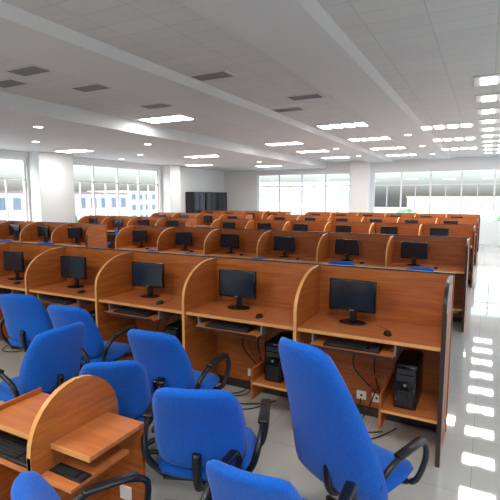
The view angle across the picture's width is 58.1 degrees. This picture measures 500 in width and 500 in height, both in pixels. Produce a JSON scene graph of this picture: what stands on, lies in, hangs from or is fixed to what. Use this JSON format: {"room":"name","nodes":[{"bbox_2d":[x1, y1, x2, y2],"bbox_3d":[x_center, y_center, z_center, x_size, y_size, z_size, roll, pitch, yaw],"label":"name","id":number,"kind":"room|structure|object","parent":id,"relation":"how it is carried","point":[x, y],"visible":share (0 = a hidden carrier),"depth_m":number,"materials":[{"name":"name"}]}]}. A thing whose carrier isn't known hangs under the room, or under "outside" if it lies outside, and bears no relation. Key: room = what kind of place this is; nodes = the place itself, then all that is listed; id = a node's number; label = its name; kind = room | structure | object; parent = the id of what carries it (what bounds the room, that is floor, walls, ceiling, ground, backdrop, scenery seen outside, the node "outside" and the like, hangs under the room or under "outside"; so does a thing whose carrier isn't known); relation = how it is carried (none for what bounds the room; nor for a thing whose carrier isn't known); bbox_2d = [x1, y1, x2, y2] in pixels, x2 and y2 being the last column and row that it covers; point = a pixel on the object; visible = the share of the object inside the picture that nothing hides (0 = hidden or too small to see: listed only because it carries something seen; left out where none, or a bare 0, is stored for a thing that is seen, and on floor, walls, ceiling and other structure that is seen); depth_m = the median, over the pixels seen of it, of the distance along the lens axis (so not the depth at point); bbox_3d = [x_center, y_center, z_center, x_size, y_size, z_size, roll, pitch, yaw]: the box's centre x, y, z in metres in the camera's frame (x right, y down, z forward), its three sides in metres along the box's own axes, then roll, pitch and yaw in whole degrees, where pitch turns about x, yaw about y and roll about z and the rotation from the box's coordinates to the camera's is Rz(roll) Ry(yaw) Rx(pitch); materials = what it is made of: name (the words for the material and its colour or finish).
{"room":"computer lab","nodes":[
{"label":"computer lab","id":0,"kind":"room"},
{"bbox_2d":[0,149,223,220],"bbox_3d":[-7.360,-1.553,14.511,0.200,3.750,25.000,3,7,28],"label":"wall","id":1,"kind":"structure","parent":0,"point":[191,180],"depth_m":20.61,"materials":[{"name":"white paint"}]},
{"bbox_2d":[0,157,27,220],"bbox_3d":[-8.227,-1.587,12.845,0.082,2.300,4.080,3,7,28],"label":"window","id":2,"kind":"structure","parent":1,"relation":"in","point":[7,158],"depth_m":14.46,"materials":[{"name":"silver metal"}]},
{"bbox_2d":[73,163,158,217],"bbox_3d":[-5.370,-2.212,18.250,0.082,2.300,5.050,3,7,28],"label":"window","id":3,"kind":"structure","parent":1,"relation":"in","point":[93,181],"depth_m":18.22,"materials":[{"name":"silver metal"}]},
{"bbox_2d":[186,164,211,165],"bbox_3d":[-2.280,-3.789,20.095,1.200,0.029,0.600,3,7,28],"label":"ceiling light","id":4,"kind":"object","parent":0,"point":[192,164],"depth_m":20.11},
{"bbox_2d":[183,155,220,157],"bbox_3d":[-1.693,-3.300,15.862,1.200,0.029,0.600,3,7,28],"label":"ceiling light","id":5,"kind":"object","parent":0,"point":[194,156],"depth_m":15.75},
{"bbox_2d":[0,0,499,162],"bbox_3d":[-0.011,-3.072,10.452,16.800,0.200,25.400,3,7,28],"label":"ceiling","id":6,"kind":"structure","parent":0,"point":[430,52],"depth_m":5.94,"materials":[{"name":"paint"}]},
{"bbox_2d":[0,78,29,87],"bbox_3d":[-3.705,-2.549,6.894,0.600,0.020,0.320,3,7,28],"label":"ceiling vent","id":7,"kind":"object","parent":6,"relation":"in","point":[5,83],"visible":1,"depth_m":6.85,"materials":[{"name":"grey"}]},
{"bbox_2d":[5,65,53,76],"bbox_3d":[-3.048,-2.471,6.214,0.600,0.020,0.320,3,7,28],"label":"ceiling vent","id":8,"kind":"object","parent":6,"relation":"in","point":[29,70],"visible":0.98,"depth_m":6.17,"materials":[{"name":"grey"}]},
{"bbox_2d":[53,149,94,152],"bbox_3d":[-5.487,-3.087,14.026,1.200,0.029,0.600,3,7,28],"label":"ceiling light","id":9,"kind":"object","parent":6,"relation":"in","point":[68,150],"depth_m":13.90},
{"bbox_2d":[70,83,111,91],"bbox_3d":[-2.537,-2.583,7.181,0.600,0.020,0.320,3,7,28],"label":"ceiling vent","id":10,"kind":"object","parent":6,"relation":"in","point":[90,87],"visible":0.99,"depth_m":7.13,"materials":[{"name":"grey"}]},
{"bbox_2d":[139,103,172,108],"bbox_3d":[-1.793,-2.745,8.589,0.600,0.020,0.320,3,7,28],"label":"ceiling vent","id":11,"kind":"object","parent":6,"relation":"in","point":[156,105],"visible":0.98,"depth_m":8.55,"materials":[{"name":"grey"}]},
{"bbox_2d":[0,91,326,171],"bbox_3d":[-4.615,-3.111,12.880,6.000,0.279,25.000,3,7,28],"label":"ceiling soffit","id":12,"kind":"structure","parent":6,"relation":"attached to","point":[111,137],"depth_m":12.01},
{"bbox_2d":[136,114,195,122],"bbox_3d":[-1.855,-2.899,9.968,1.200,0.029,0.600,3,7,28],"label":"ceiling light","id":13,"kind":"object","parent":6,"relation":"in","point":[176,117],"depth_m":9.87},
{"bbox_2d":[0,1,393,162],"bbox_3d":[0.343,-2.906,10.284,1.300,0.090,25.000,3,7,28],"label":"ceiling beam","id":14,"kind":"structure","parent":6,"relation":"attached to","point":[27,37],"depth_m":6.24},
{"bbox_2d":[189,70,235,80],"bbox_3d":[-0.538,-2.501,6.476,0.600,0.020,0.320,3,7,28],"label":"ceiling vent","id":15,"kind":"object","parent":6,"relation":"in","point":[221,74],"visible":1,"depth_m":6.43,"materials":[{"name":"grey"}]},
{"bbox_2d":[263,141,301,145],"bbox_3d":[1.098,-3.422,14.487,1.200,0.029,0.600,3,7,28],"label":"ceiling light","id":16,"kind":"object","parent":6,"relation":"attached to","point":[293,142],"depth_m":14.39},
{"bbox_2d":[271,106,305,111],"bbox_3d":[0.764,-2.786,8.938,0.600,0.020,0.320,3,7,28],"label":"ceiling vent","id":17,"kind":"object","parent":6,"relation":"in","point":[298,108],"visible":1,"depth_m":8.87,"materials":[{"name":"grey"}]},
{"bbox_2d":[286,93,324,100],"bbox_3d":[0.965,-2.657,7.824,0.600,0.020,0.320,3,7,28],"label":"ceiling vent","id":18,"kind":"object","parent":6,"relation":"in","point":[314,95],"visible":1,"depth_m":7.78,"materials":[{"name":"grey"}]},
{"bbox_2d":[295,150,328,152],"bbox_3d":[2.353,-3.697,16.861,1.200,0.029,0.600,3,7,28],"label":"ceiling light","id":19,"kind":"object","parent":6,"relation":"attached to","point":[305,151],"depth_m":16.78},
{"bbox_2d":[177,0,452,159],"bbox_3d":[2.645,-2.792,9.080,1.100,0.040,25.000,3,7,28],"label":"ceiling beam","id":20,"kind":"structure","parent":6,"relation":"attached to","point":[299,36],"depth_m":5.44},
{"bbox_2d":[320,156,349,158],"bbox_3d":[3.701,-3.992,19.412,1.200,0.029,0.600,3,7,28],"label":"ceiling light","id":21,"kind":"object","parent":6,"relation":"attached to","point":[335,156],"depth_m":19.27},
{"bbox_2d":[315,121,369,128],"bbox_3d":[2.234,-3.003,10.865,1.200,0.029,0.600,3,7,28],"label":"ceiling light","id":22,"kind":"object","parent":6,"relation":"attached to","point":[362,123],"depth_m":10.76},
{"bbox_2d":[347,136,391,140],"bbox_3d":[3.535,-3.288,13.328,1.200,0.029,0.600,3,7,28],"label":"ceiling light","id":23,"kind":"object","parent":6,"relation":"attached to","point":[381,137],"depth_m":13.20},
{"bbox_2d":[369,146,406,149],"bbox_3d":[4.837,-3.573,15.790,1.200,0.029,0.600,3,7,28],"label":"ceiling light","id":24,"kind":"object","parent":6,"relation":"attached to","point":[395,147],"depth_m":15.76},
{"bbox_2d":[386,153,417,155],"bbox_3d":[6.138,-3.858,18.253,1.200,0.029,0.600,3,7,28],"label":"ceiling light","id":25,"kind":"object","parent":6,"relation":"attached to","point":[409,153],"depth_m":18.11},
{"bbox_2d":[421,122,473,129],"bbox_3d":[4.786,-3.018,10.993,1.200,0.029,0.600,3,7,28],"label":"ceiling light","id":26,"kind":"object","parent":6,"relation":"attached to","point":[469,124],"depth_m":10.91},
{"bbox_2d":[434,136,475,141],"bbox_3d":[6.041,-3.293,13.367,1.200,0.029,0.600,3,7,28],"label":"ceiling light","id":27,"kind":"object","parent":6,"relation":"attached to","point":[471,137],"depth_m":13.26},
{"bbox_2d":[442,146,477,149],"bbox_3d":[7.389,-3.588,15.918,1.200,0.029,0.600,3,7,28],"label":"ceiling light","id":28,"kind":"object","parent":6,"relation":"attached to","point":[456,148],"depth_m":15.76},
{"bbox_2d":[473,74,499,86],"bbox_3d":[3.732,-2.510,6.606,0.800,0.029,0.600,3,7,28],"label":"ceiling light","id":29,"kind":"object","parent":6,"relation":"in","point":[493,79],"depth_m":6.63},
{"bbox_2d":[476,93,499,102],"bbox_3d":[4.360,-2.648,7.793,0.800,0.029,0.600,3,7,28],"label":"ceiling light","id":30,"kind":"object","parent":6,"relation":"in","point":[496,96],"depth_m":7.80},
{"bbox_2d":[477,107,499,114],"bbox_3d":[4.987,-2.785,8.980,0.800,0.029,0.600,3,7,28],"label":"ceiling light","id":31,"kind":"object","parent":6,"relation":"attached to","point":[494,110],"depth_m":8.96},
{"bbox_2d":[478,118,499,123],"bbox_3d":[5.615,-2.923,10.168,0.800,0.029,0.600,3,7,28],"label":"ceiling light","id":32,"kind":"object","parent":6,"relation":"attached to","point":[493,120],"depth_m":10.12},
{"bbox_2d":[479,126,499,130],"bbox_3d":[6.242,-3.060,11.355,0.800,0.029,0.600,3,7,28],"label":"ceiling light","id":33,"kind":"object","parent":6,"relation":"attached to","point":[498,127],"depth_m":11.29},
{"bbox_2d":[480,133,499,137],"bbox_3d":[6.870,-3.197,12.542,0.800,0.029,0.600,3,7,28],"label":"ceiling light","id":34,"kind":"object","parent":6,"relation":"attached to","point":[496,134],"depth_m":12.50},
{"bbox_2d":[481,139,499,142],"bbox_3d":[7.497,-3.335,13.730,0.800,0.029,0.600,3,7,28],"label":"ceiling light","id":35,"kind":"object","parent":6,"relation":"attached to","point":[489,140],"depth_m":13.65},
{"bbox_2d":[481,144,499,146],"bbox_3d":[8.125,-3.472,14.917,0.800,0.029,0.600,3,7,28],"label":"ceiling light","id":36,"kind":"object","parent":6,"relation":"attached to","point":[483,145],"depth_m":14.86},
{"bbox_2d":[0,244,499,499],"bbox_3d":[-0.011,0.827,10.903,16.800,0.150,25.400,3,7,28],"label":"floor","id":37,"kind":"structure","parent":0,"point":[469,469],"depth_m":3.90,"materials":[{"name":"tile"}]},
{"bbox_2d":[0,294,52,351],"bbox_3d":[-2.230,0.919,4.768,0.722,1.078,0.778,1,7,8],"label":"office chair","id":38,"kind":"object","parent":37,"relation":"on","point":[25,317],"visible":0.52,"depth_m":4.47,"materials":[{"name":"blue fabric"}]},
{"bbox_2d":[0,322,89,401],"bbox_3d":[-1.653,1.061,3.539,0.778,1.078,0.722,4,8,32],"label":"office chair","id":39,"kind":"object","parent":37,"relation":"on","point":[52,358],"visible":0.67,"depth_m":3.29,"materials":[{"name":"blue fabric"}]},
{"bbox_2d":[28,151,75,222],"bbox_3d":[-6.613,-1.628,15.160,0.515,3.750,1.380,3,7,28],"label":"column","id":40,"kind":"structure","parent":37,"relation":"on","point":[51,175],"depth_m":14.79,"materials":[{"name":"white paint"}]},
{"bbox_2d":[0,220,106,247],"bbox_3d":[-5.628,-0.022,11.578,4.644,1.382,0.669,3,7,28],"label":"desks","id":41,"kind":"object","parent":37,"relation":"on","point":[93,235],"visible":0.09,"depth_m":11.13,"materials":[{"name":"brown wood"}]},
{"bbox_2d":[9,224,19,238],"bbox_3d":[-6.241,-0.482,11.963,0.410,0.385,0.180,3,7,26],"label":"computer monitor","id":42,"kind":"object","parent":41,"relation":"on","point":[13,229],"visible":0.9,"depth_m":11.93,"materials":[{"name":"black"}]},
{"bbox_2d":[37,226,48,240],"bbox_3d":[-5.241,-0.421,11.442,0.410,0.385,0.180,4,8,28],"label":"computer monitor","id":43,"kind":"object","parent":41,"relation":"on","point":[43,231],"visible":0.96,"depth_m":11.40,"materials":[{"name":"black"}]},
{"bbox_2d":[67,227,81,242],"bbox_3d":[-4.236,-0.361,10.918,0.410,0.385,0.180,3,7,21],"label":"computer monitor","id":44,"kind":"object","parent":41,"relation":"on","point":[75,233],"visible":0.98,"depth_m":10.88,"materials":[{"name":"black"}]},
{"bbox_2d":[0,375,145,499],"bbox_3d":[-1.050,1.194,2.501,0.842,1.054,0.580,3,7,28],"label":"desk","id":45,"kind":"object","parent":37,"relation":"on","point":[79,425],"visible":0.95,"depth_m":2.39,"materials":[{"name":"brown wood"}]},
{"bbox_2d":[0,431,26,468],"bbox_3d":[-1.266,1.052,2.394,0.450,0.026,0.150,3,7,28],"label":"keyboard","id":46,"kind":"object","parent":45,"relation":"on","point":[13,449],"visible":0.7,"depth_m":2.35,"materials":[{"name":"black plastic"}]},
{"bbox_2d":[49,462,91,483],"bbox_3d":[-0.876,1.082,2.192,0.216,0.012,0.072,3,7,28],"label":"keyboard","id":47,"kind":"object","parent":45,"relation":"on","point":[74,474],"visible":1,"depth_m":2.18,"materials":[{"name":"black plastic"}]},
{"bbox_2d":[11,470,151,499],"bbox_3d":[-0.534,1.311,1.809,0.707,0.980,0.656,-4,8,-32],"label":"office chair","id":48,"kind":"object","parent":37,"relation":"on","point":[28,485],"visible":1,"depth_m":1.77,"materials":[{"name":"blue fabric"}]},
{"bbox_2d":[47,304,137,370],"bbox_3d":[-1.505,0.974,4.298,0.722,1.078,0.778,2,7,20],"label":"office chair","id":49,"kind":"object","parent":37,"relation":"on","point":[98,350],"visible":0.48,"depth_m":4.00,"materials":[{"name":"blue fabric"}]},
{"bbox_2d":[74,360,164,456],"bbox_3d":[-0.934,1.149,3.210,0.656,0.980,0.707,-1,7,-10],"label":"office chair","id":50,"kind":"object","parent":37,"relation":"on","point":[129,379],"visible":0.31,"depth_m":2.93,"materials":[{"name":"blue fabric"}]},
{"bbox_2d":[77,215,196,248],"bbox_3d":[-3.861,-0.409,14.920,4.644,1.382,0.669,3,7,28],"label":"desks","id":51,"kind":"object","parent":37,"relation":"on","point":[127,220],"visible":0.07,"depth_m":15.09,"materials":[{"name":"brown wood"}]},
{"bbox_2d":[89,218,97,223],"bbox_3d":[-5.508,-0.931,15.845,0.410,0.385,0.180,4,8,31],"label":"computer monitor","id":52,"kind":"object","parent":51,"relation":"on","point":[91,220],"visible":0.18,"depth_m":15.78,"materials":[{"name":"black"}]},
{"bbox_2d":[113,219,122,229],"bbox_3d":[-4.487,-0.869,15.312,0.410,0.385,0.180,3,7,26],"label":"computer monitor","id":53,"kind":"object","parent":51,"relation":"on","point":[118,223],"visible":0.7,"depth_m":15.27,"materials":[{"name":"black"}]},
{"bbox_2d":[138,219,148,225],"bbox_3d":[-3.483,-0.809,14.789,0.410,0.385,0.180,3,7,22],"label":"computer monitor","id":54,"kind":"object","parent":51,"relation":"on","point":[140,221],"visible":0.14,"depth_m":14.74,"materials":[{"name":"black"}]},
{"bbox_2d":[167,220,177,226],"bbox_3d":[-2.440,-0.746,14.244,0.410,0.385,0.180,3,7,23],"label":"computer monitor","id":55,"kind":"object","parent":51,"relation":"on","point":[174,223],"visible":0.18,"depth_m":14.19,"materials":[{"name":"black"}]},
{"bbox_2d":[162,165,180,212],"bbox_3d":[-3.626,-2.288,20.866,0.465,3.750,0.830,3,7,28],"label":"column","id":56,"kind":"structure","parent":37,"relation":"on","point":[171,190],"depth_m":20.54,"materials":[{"name":"white paint"}]},
{"bbox_2d":[127,329,230,446],"bbox_3d":[-0.582,1.060,3.547,0.722,1.078,0.778,3,7,23],"label":"office chair","id":57,"kind":"object","parent":37,"relation":"on","point":[161,354],"visible":0.65,"depth_m":3.24,"materials":[{"name":"blue fabric"}]},
{"bbox_2d":[185,192,204,212],"bbox_3d":[-2.710,-1.752,22.537,0.540,2.300,0.980,3,7,28],"label":"tall cabinet","id":58,"kind":"object","parent":37,"relation":"on","point":[195,201],"visible":0.37,"depth_m":22.11,"materials":[{"name":"black"}]},
{"bbox_2d":[150,212,252,227],"bbox_3d":[-2.095,-0.795,18.262,4.644,1.382,0.669,3,7,28],"label":"desks","id":59,"kind":"object","parent":37,"relation":"on","point":[199,216],"visible":0.03,"depth_m":18.29,"materials":[{"name":"brown wood"}]},
{"bbox_2d":[203,215,212,224],"bbox_3d":[-1.688,-1.194,18.116,0.410,0.385,0.180,3,7,23],"label":"computer monitor","id":60,"kind":"object","parent":59,"relation":"on","point":[208,219],"visible":0.84,"depth_m":18.07,"materials":[{"name":"black"}]},
{"bbox_2d":[141,387,270,499],"bbox_3d":[-0.250,1.168,2.614,0.722,1.078,0.778,1,7,6],"label":"office chair","id":61,"kind":"object","parent":37,"relation":"on","point":[193,428],"visible":0.9,"depth_m":2.33,"materials":[{"name":"blue fabric"}]},
{"bbox_2d":[205,192,216,210],"bbox_3d":[-2.199,-1.864,23.504,0.540,2.300,0.980,3,7,28],"label":"tall cabinet","id":62,"kind":"object","parent":37,"relation":"on","point":[210,197],"visible":0.3,"depth_m":23.20,"materials":[{"name":"black"}]},
{"bbox_2d":[216,192,226,209],"bbox_3d":[-1.688,-1.976,24.472,0.540,2.300,0.980,3,7,28],"label":"tall cabinet","id":63,"kind":"object","parent":37,"relation":"on","point":[221,197],"visible":0.27,"depth_m":24.16,"materials":[{"name":"black"}]},
{"bbox_2d":[0,241,454,467],"bbox_3d":[-1.525,0.724,5.130,6.944,1.382,0.669,3,7,28],"label":"desks","id":64,"kind":"object","parent":37,"relation":"on","point":[416,306],"visible":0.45,"depth_m":4.28,"materials":[{"name":"brown wood"}]},
{"bbox_2d":[0,289,11,294],"bbox_3d":[-3.243,0.525,5.765,0.450,0.026,0.150,4,8,29],"label":"keyboard","id":65,"kind":"object","parent":64,"relation":"on","point":[1,290],"visible":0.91,"depth_m":5.67,"materials":[{"name":"black plastic"}]},
{"bbox_2d":[3,250,24,279],"bbox_3d":[-3.156,0.203,6.046,0.410,0.385,0.180,4,8,30],"label":"computer monitor","id":66,"kind":"object","parent":64,"relation":"on","point":[13,260],"visible":1,"depth_m":6.00,"materials":[{"name":"black"}]},
{"bbox_2d":[41,297,76,304],"bbox_3d":[-2.224,0.586,5.234,0.450,0.026,0.150,4,8,29],"label":"keyboard","id":67,"kind":"object","parent":64,"relation":"on","point":[48,299],"visible":0.97,"depth_m":5.18,"materials":[{"name":"black plastic"}]},
{"bbox_2d":[60,255,86,287],"bbox_3d":[-2.150,0.264,5.521,0.410,0.385,0.180,3,7,26],"label":"computer monitor","id":68,"kind":"object","parent":64,"relation":"on","point":[75,267],"visible":1,"depth_m":5.48,"materials":[{"name":"black"}]},
{"bbox_2d":[88,310,95,322],"bbox_3d":[-1.744,0.884,5.313,0.170,0.360,0.396,3,7,28],"label":"computer tower","id":69,"kind":"object","parent":64,"relation":"on","point":[92,313],"visible":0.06,"depth_m":5.11,"materials":[{"name":"black plastic"}]},
{"bbox_2d":[113,308,155,316],"bbox_3d":[-1.206,0.648,4.703,0.450,0.026,0.150,3,7,27],"label":"keyboard","id":70,"kind":"object","parent":64,"relation":"on","point":[128,311],"visible":1,"depth_m":4.66,"materials":[{"name":"black plastic"}]},
{"bbox_2d":[132,261,164,297],"bbox_3d":[-1.118,0.326,4.983,0.410,0.385,0.180,3,7,22],"label":"computer monitor","id":71,"kind":"object","parent":64,"relation":"on","point":[151,275],"visible":1,"depth_m":4.94,"materials":[{"name":"black"}]},
{"bbox_2d":[164,319,181,343],"bbox_3d":[-0.726,0.946,4.782,0.170,0.360,0.396,3,7,28],"label":"computer tower","id":72,"kind":"object","parent":64,"relation":"on","point":[175,328],"visible":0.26,"depth_m":4.61,"materials":[{"name":"black plastic"}]},
{"bbox_2d":[205,321,254,332],"bbox_3d":[-0.188,0.709,4.172,0.450,0.026,0.150,3,7,26],"label":"keyboard","id":73,"kind":"object","parent":64,"relation":"on","point":[219,325],"visible":1,"depth_m":4.13,"materials":[{"name":"black plastic"}]},
{"bbox_2d":[219,268,256,309],"bbox_3d":[-0.116,0.386,4.461,0.410,0.385,0.180,4,7,28],"label":"computer monitor","id":74,"kind":"object","parent":64,"relation":"on","point":[239,284],"visible":1,"depth_m":4.42,"materials":[{"name":"black"}]},
{"bbox_2d":[265,332,292,382],"bbox_3d":[0.292,1.007,4.251,0.170,0.360,0.396,3,7,28],"label":"computer tower","id":75,"kind":"object","parent":64,"relation":"on","point":[273,367],"visible":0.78,"depth_m":4.09,"materials":[{"name":"black plastic"}]},
{"bbox_2d":[329,278,376,324],"bbox_3d":[0.898,0.448,3.932,0.410,0.385,0.180,4,8,30],"label":"computer monitor","id":76,"kind":"object","parent":64,"relation":"on","point":[354,296],"visible":1,"depth_m":3.90,"materials":[{"name":"black"}]},
{"bbox_2d":[323,338,382,353],"bbox_3d":[0.830,0.771,3.641,0.450,0.026,0.150,3,7,26],"label":"keyboard","id":77,"kind":"object","parent":64,"relation":"on","point":[358,346],"visible":1,"depth_m":3.60,"materials":[{"name":"black plastic"}]},
{"bbox_2d":[379,325,390,335],"bbox_3d":[1.118,0.651,3.711,0.062,0.030,0.316,1,7,9],"label":"computer mouse","id":78,"kind":"object","parent":64,"relation":"on","point":[387,332],"visible":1,"depth_m":3.58,"materials":[{"name":"black plastic"}]},
{"bbox_2d":[393,350,422,410],"bbox_3d":[1.311,1.069,3.720,0.170,0.360,0.396,3,7,28],"label":"computer tower","id":79,"kind":"object","parent":64,"relation":"on","point":[409,365],"visible":1,"depth_m":3.56,"materials":[{"name":"black plastic"}]},
{"bbox_2d":[201,210,290,218],"bbox_3d":[-0.328,-1.182,21.605,4.644,1.382,0.669,3,7,28],"label":"desks","id":80,"kind":"object","parent":37,"relation":"on","point":[258,214],"visible":0.03,"depth_m":21.51,"materials":[{"name":"brown wood"}]},
{"bbox_2d":[200,449,356,499],"bbox_3d":[0.112,1.283,2.050,0.656,0.980,0.707,3,7,26],"label":"office chair","id":81,"kind":"object","parent":37,"relation":"on","point":[225,481],"visible":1,"depth_m":1.72,"materials":[{"name":"blue fabric"}]},
{"bbox_2d":[115,225,470,332],"bbox_3d":[0.260,0.333,8.507,6.944,1.382,0.669,3,7,28],"label":"cubicle desk row","id":82,"kind":"object","parent":37,"relation":"on","point":[449,254],"visible":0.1,"depth_m":8.11,"materials":[{"name":"brown wood"}]},
{"bbox_2d":[132,230,146,247],"bbox_3d":[-2.430,-0.252,9.976,0.410,0.385,0.180,4,8,30],"label":"computer monitor","id":83,"kind":"object","parent":82,"relation":"on","point":[140,236],"visible":1,"depth_m":9.93,"materials":[{"name":"black"}]},
{"bbox_2d":[175,232,192,249],"bbox_3d":[-1.373,-0.188,9.425,0.410,0.385,0.180,3,7,27],"label":"computer monitor","id":84,"kind":"object","parent":82,"relation":"on","point":[182,238],"visible":1,"depth_m":9.39,"materials":[{"name":"black"}]},
{"bbox_2d":[221,233,238,253],"bbox_3d":[-0.390,-0.129,8.912,0.410,0.385,0.180,3,7,27],"label":"computer monitor","id":85,"kind":"object","parent":82,"relation":"on","point":[230,241],"visible":1,"depth_m":8.87,"materials":[{"name":"black"}]},
{"bbox_2d":[274,236,294,256],"bbox_3d":[0.642,-0.066,8.373,0.410,0.385,0.180,3,7,21],"label":"computer monitor","id":86,"kind":"object","parent":82,"relation":"on","point":[281,243],"visible":1,"depth_m":8.33,"materials":[{"name":"black"}]},
{"bbox_2d":[335,238,358,260],"bbox_3d":[1.690,-0.003,7.827,0.410,0.385,0.180,3,7,23],"label":"computer monitor","id":87,"kind":"object","parent":82,"relation":"on","point":[346,247],"visible":0.96,"depth_m":7.79,"materials":[{"name":"black"}]},
{"bbox_2d":[401,241,427,265],"bbox_3d":[2.670,0.056,7.316,0.410,0.385,0.180,3,7,28],"label":"computer monitor","id":88,"kind":"object","parent":82,"relation":"on","point":[413,250],"visible":1,"depth_m":7.28,"materials":[{"name":"black"}]},
{"bbox_2d":[328,261,354,265],"bbox_3d":[1.438,0.653,7.154,0.708,1.058,0.764,1,7,12],"label":"office chair","id":89,"kind":"object","parent":37,"relation":"on","point":[331,262],"visible":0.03,"depth_m":6.73,"materials":[{"name":"blue fabric"}]},
{"bbox_2d":[210,218,475,287],"bbox_3d":[2.027,-0.053,11.850,6.944,1.382,0.669,3,7,28],"label":"cubicle desk row","id":90,"kind":"object","parent":37,"relation":"on","point":[455,230],"visible":0.05,"depth_m":11.57,"materials":[{"name":"brown wood"}]},
{"bbox_2d":[223,222,234,228],"bbox_3d":[-0.617,-0.636,13.294,0.410,0.385,0.180,4,8,29],"label":"computer monitor","id":91,"kind":"object","parent":90,"relation":"on","point":[231,225],"visible":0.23,"depth_m":13.23,"materials":[{"name":"black"}]},
{"bbox_2d":[257,223,270,229],"bbox_3d":[0.402,-0.574,12.762,0.410,0.385,0.180,3,7,24],"label":"computer monitor","id":92,"kind":"object","parent":90,"relation":"on","point":[260,226],"visible":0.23,"depth_m":12.71,"materials":[{"name":"black"}]},
{"bbox_2d":[293,224,307,230],"bbox_3d":[1.373,-0.516,12.256,0.410,0.385,0.180,3,7,21],"label":"computer monitor","id":93,"kind":"object","parent":90,"relation":"on","point":[296,227],"visible":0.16,"depth_m":12.21,"materials":[{"name":"black"}]},
{"bbox_2d":[335,225,350,232],"bbox_3d":[2.431,-0.452,11.704,0.410,0.385,0.180,3,7,26],"label":"computer monitor","id":94,"kind":"object","parent":90,"relation":"on","point":[339,228],"visible":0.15,"depth_m":11.66,"materials":[{"name":"black"}]},
{"bbox_2d":[380,226,397,234],"bbox_3d":[3.451,-0.390,11.172,0.410,0.385,0.180,3,7,22],"label":"computer monitor","id":95,"kind":"object","parent":90,"relation":"on","point":[384,229],"visible":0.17,"depth_m":11.13,"materials":[{"name":"black"}]},
{"bbox_2d":[430,228,448,235],"bbox_3d":[4.471,-0.329,10.640,0.410,0.385,0.180,3,7,24],"label":"computer monitor","id":96,"kind":"object","parent":90,"relation":"on","point":[433,231],"visible":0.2,"depth_m":10.59,"materials":[{"name":"black"}]},
{"bbox_2d":[278,337,428,499],"bbox_3d":[0.531,1.056,2.486,0.879,1.330,0.656,-6,9,-42],"label":"office chair","id":97,"kind":"object","parent":37,"relation":"on","point":[332,440],"visible":0.94,"depth_m":2.23,"materials":[{"name":"blue fabric"}]},
{"bbox_2d":[349,161,370,212],"bbox_3d":[5.303,-2.382,21.679,0.915,3.750,0.479,3,7,28],"label":"column","id":98,"kind":"structure","parent":37,"relation":"on","point":[360,171],"depth_m":21.41,"materials":[{"name":"white paint"}]},
{"bbox_2d":[267,214,478,264],"bbox_3d":[3.793,-0.440,15.192,6.944,1.382,0.669,3,7,28],"label":"cubicle desk row","id":99,"kind":"object","parent":37,"relation":"on","point":[429,220],"visible":0.06,"depth_m":14.98,"materials":[{"name":"brown wood"}]},
{"bbox_2d":[443,221,457,223],"bbox_3d":[6.232,-0.716,13.985,0.410,0.385,0.180,3,7,28],"label":"computer monitor","id":100,"kind":"object","parent":99,"relation":"on","point":[445,222],"visible":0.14,"depth_m":13.94,"materials":[{"name":"black"}]},
{"bbox_2d":[305,212,480,251],"bbox_3d":[5.560,-0.827,18.534,6.944,1.382,0.669,3,7,28],"label":"cubicle desk row","id":101,"kind":"object","parent":37,"relation":"on","point":[306,213],"visible":0.02,"depth_m":18.35,"materials":[{"name":"brown wood"}]},
{"bbox_2d":[407,267,434,270],"bbox_3d":[2.378,0.718,6.591,0.708,1.058,0.764,1,7,5],"label":"office chair","id":102,"kind":"object","parent":37,"relation":"on","point":[409,268],"visible":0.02,"depth_m":6.17,"materials":[{"name":"blue fabric"}]},
{"bbox_2d":[224,156,499,244],"bbox_3d":[5.846,-2.392,21.761,16.800,3.750,0.200,3,7,28],"label":"wall","id":103,"kind":"structure","parent":0,"point":[241,187],"depth_m":21.59,"materials":[{"name":"white paint"}]},
{"bbox_2d":[258,172,349,214],"bbox_3d":[2.703,-2.805,23.374,5.110,2.300,0.082,3,7,28],"label":"window","id":104,"kind":"structure","parent":103,"relation":"in","point":[325,185],"depth_m":23.31,"materials":[{"name":"silver metal"}]},
{"bbox_2d":[372,168,499,222],"bbox_3d":[9.343,-2.404,19.911,7.710,2.300,0.082,3,7,28],"label":"window","id":105,"kind":"structure","parent":103,"relation":"in","point":[495,169],"depth_m":20.31,"materials":[{"name":"silver metal"}]},
{"label":"outside","id":106,"kind":"structure","parent":0,"visible":0},
{"bbox_2d":[374,207,406,212],"bbox_3d":[52.018,-7.294,142.210,480.000,0.200,620.000,3,7,28],"label":"ground","id":107,"kind":"structure","parent":106,"point":[376,209],"depth_m":352.46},
{"bbox_2d":[0,190,127,220],"bbox_3d":[-56.222,-7.456,97.070,14.600,10.500,70.600,3,7,28],"label":"building","id":108,"kind":"structure","parent":107,"relation":"on","point":[15,198],"depth_m":110.98,"materials":[{"name":"white"}]},
{"bbox_2d":[87,191,155,216],"bbox_3d":[-36.521,-18.448,187.714,20.600,11.500,60.600,3,7,28],"label":"building","id":109,"kind":"structure","parent":107,"relation":"on","point":[133,197],"depth_m":162.20,"materials":[{"name":"grey"}]},
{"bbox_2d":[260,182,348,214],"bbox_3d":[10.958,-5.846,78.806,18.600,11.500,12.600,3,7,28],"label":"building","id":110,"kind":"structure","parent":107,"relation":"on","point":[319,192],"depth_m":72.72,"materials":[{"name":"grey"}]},
{"bbox_2d":[396,209,415,212],"bbox_3d":[18.927,-1.221,55.462,5.420,7.676,5.191,0,7,-3],"label":"tree","id":111,"kind":"object","parent":107,"relation":"on","point":[402,210],"visible":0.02,"depth_m":55.25,"materials":[{"name":"green plant"}]},
{"bbox_2d":[406,196,499,220],"bbox_3d":[67.956,-11.150,133.341,40.600,9.500,14.600,3,7,22],"label":"building","id":112,"kind":"structure","parent":107,"relation":"on","point":[485,203],"depth_m":128.95,"materials":[{"name":"white"}]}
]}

